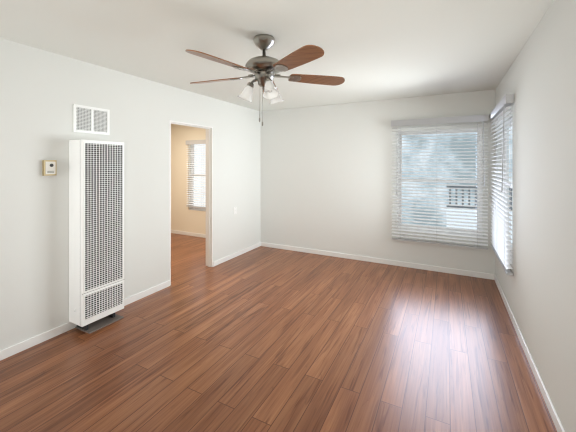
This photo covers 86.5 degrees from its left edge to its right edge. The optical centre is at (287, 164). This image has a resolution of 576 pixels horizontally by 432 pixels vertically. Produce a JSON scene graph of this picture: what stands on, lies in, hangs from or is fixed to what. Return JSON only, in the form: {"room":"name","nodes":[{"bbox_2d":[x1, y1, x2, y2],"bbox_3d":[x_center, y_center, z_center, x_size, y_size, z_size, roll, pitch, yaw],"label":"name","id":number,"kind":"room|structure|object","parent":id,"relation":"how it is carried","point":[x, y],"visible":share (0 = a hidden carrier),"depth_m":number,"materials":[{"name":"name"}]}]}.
{"room":"empty living room","nodes":[
{"label":"empty living room","id":0,"kind":"room"},
{"bbox_2d":[0,38,259,350],"bbox_3d":[-1.888,0.264,3.009,0.120,2.440,5.810,0,0,27],"label":"wall","id":1,"kind":"structure","parent":0,"point":[42,92],"depth_m":2.82,"materials":[{"name":"white paint"}]},
{"bbox_2d":[42,160,56,175],"bbox_3d":[-2.016,0.032,2.591,0.036,0.130,0.093,0,0,27],"label":"thermostat","id":2,"kind":"object","parent":1,"relation":"attached to","point":[49,167],"visible":1,"depth_m":2.58,"materials":[{"name":"beige plastic"}]},
{"bbox_2d":[0,280,169,360],"bbox_3d":[-2.301,1.448,2.065,0.015,0.072,3.755,0,0,27],"label":"baseboard","id":3,"kind":"structure","parent":1,"relation":"attached to","point":[29,343],"depth_m":2.62,"materials":[{"name":"white wood"}]},
{"bbox_2d":[73,104,109,134],"bbox_3d":[-1.862,-0.416,2.915,0.012,0.253,0.333,0,0,27],"label":"air vent","id":4,"kind":"object","parent":1,"relation":"in","point":[91,120],"visible":1,"depth_m":2.90,"materials":[{"name":"white metal"}]},
{"bbox_2d":[170,120,212,284],"bbox_3d":[-1.319,0.474,4.111,0.125,2.020,0.781,0,0,27],"label":"door frame","id":5,"kind":"structure","parent":1,"relation":"in","point":[209,196],"depth_m":4.42,"materials":[{"name":"white"}]},
{"bbox_2d":[213,242,260,266],"bbox_3d":[-0.790,1.448,4.983,0.015,0.072,1.254,0,0,27],"label":"baseboard","id":6,"kind":"structure","parent":1,"relation":"attached to","point":[224,259],"depth_m":4.88,"materials":[{"name":"white wood"}]},
{"bbox_2d":[0,0,553,110],"bbox_3d":[-1.677,-1.006,2.899,6.996,0.100,6.050,0,0,27],"label":"ceiling","id":7,"kind":"structure","parent":0,"point":[375,50],"depth_m":2.35,"materials":[{"name":"white paint"}]},
{"bbox_2d":[185,34,344,125],"bbox_3d":[-0.223,-0.619,2.325,1.250,0.672,1.263,0,0,27],"label":"ceiling fan","id":8,"kind":"object","parent":7,"relation":"hanging from","point":[263,68],"visible":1,"depth_m":2.24,"materials":[{"name":"brown wood"}]},
{"bbox_2d":[0,233,556,431],"bbox_3d":[-1.677,1.534,2.899,6.996,0.100,6.050,0,0,27],"label":"floor","id":9,"kind":"structure","parent":0,"point":[263,339],"depth_m":2.33,"materials":[{"name":"brown wood"}]},
{"bbox_2d":[69,139,123,333],"bbox_3d":[-1.769,0.635,2.855,0.228,1.698,0.395,0,0,27],"label":"heater","id":10,"kind":"object","parent":9,"relation":"on","point":[96,235],"visible":1,"depth_m":2.74,"materials":[{"name":"white metal"}]},
{"bbox_2d":[171,90,494,273],"bbox_3d":[-0.314,0.264,5.532,6.756,2.440,0.120,0,0,27],"label":"wall","id":11,"kind":"structure","parent":0,"point":[326,178],"depth_m":4.84,"materials":[{"name":"white paint"}]},
{"bbox_2d":[171,230,205,237],"bbox_3d":[-1.977,1.448,6.318,3.080,0.072,0.015,0,0,27],"label":"baseboard","id":12,"kind":"structure","parent":11,"relation":"attached to","point":[172,231],"depth_m":6.36,"materials":[{"name":"white wood"}]},
{"bbox_2d":[189,144,205,211],"bbox_3d":[-1.668,0.236,6.228,0.830,1.436,0.110,0,0,27],"label":"window","id":13,"kind":"structure","parent":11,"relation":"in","point":[192,184],"depth_m":6.40,"materials":[{"name":"white plastic"}]},
{"bbox_2d":[186,140,205,207],"bbox_3d":[-1.717,0.194,6.134,0.878,1.360,0.090,0,0,27],"label":"window blind","id":14,"kind":"object","parent":13,"relation":"attached to","point":[189,142],"depth_m":6.21,"materials":[{"name":"white plastic"}]},
{"bbox_2d":[261,242,492,279],"bbox_3d":[1.061,1.448,4.747,3.520,0.072,0.012,0,0,27],"label":"baseboard","id":15,"kind":"structure","parent":11,"relation":"attached to","point":[349,256],"depth_m":4.53,"materials":[{"name":"white wood"}]},
{"bbox_2d":[397,128,482,236],"bbox_3d":[2.090,0.236,4.282,1.061,1.436,0.110,0,0,27],"label":"window","id":16,"kind":"structure","parent":11,"relation":"in","point":[454,131],"depth_m":4.26,"materials":[{"name":"clear glass"}]},
{"bbox_2d":[391,114,488,249],"bbox_3d":[2.036,0.231,4.191,1.197,1.727,0.090,0,0,27],"label":"window blind","id":17,"kind":"object","parent":16,"relation":"attached to","point":[456,119],"visible":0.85,"depth_m":4.17,"materials":[{"name":"white plastic"}]},
{"bbox_2d":[495,0,575,431],"bbox_3d":[1.376,0.264,1.319,0.120,2.440,6.050,0,0,27],"label":"wall","id":18,"kind":"structure","parent":0,"point":[538,81],"depth_m":1.90,"materials":[{"name":"white paint"}]},
{"bbox_2d":[502,118,511,261],"bbox_3d":[2.409,0.236,3.324,0.110,1.436,0.980,0,0,27],"label":"window","id":19,"kind":"structure","parent":18,"relation":"in","point":[505,152],"depth_m":3.69,"materials":[{"name":"white plastic"}]},
{"bbox_2d":[489,94,513,275],"bbox_3d":[2.317,0.192,3.377,0.090,1.685,1.198,0,0,27],"label":"window blind","id":20,"kind":"object","parent":19,"relation":"attached to","point":[500,235],"visible":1,"depth_m":3.16,"materials":[{"name":"white plastic"}]},
{"bbox_2d":[493,274,564,431],"bbox_3d":[1.316,1.448,1.350,0.015,0.072,5.810,0,0,27],"label":"baseboard","id":21,"kind":"structure","parent":18,"relation":"attached to","point":[556,421],"depth_m":2.15,"materials":[{"name":"white wood"}]},
{"label":"outside","id":22,"kind":"structure","parent":0,"visible":0},
{"bbox_2d":[194,127,511,226],"bbox_3d":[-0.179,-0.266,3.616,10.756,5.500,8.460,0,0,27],"label":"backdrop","id":23,"kind":"structure","parent":22,"point":[199,159],"depth_m":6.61,"materials":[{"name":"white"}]},
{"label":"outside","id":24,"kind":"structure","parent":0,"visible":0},
{"bbox_2d":[447,186,511,241],"bbox_3d":[4.015,0.899,5.364,2.200,0.970,0.060,0,0,27],"label":"deck railing","id":25,"kind":"object","parent":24,"point":[510,198],"depth_m":5.71,"materials":[{"name":"grey paint"}]}
]}

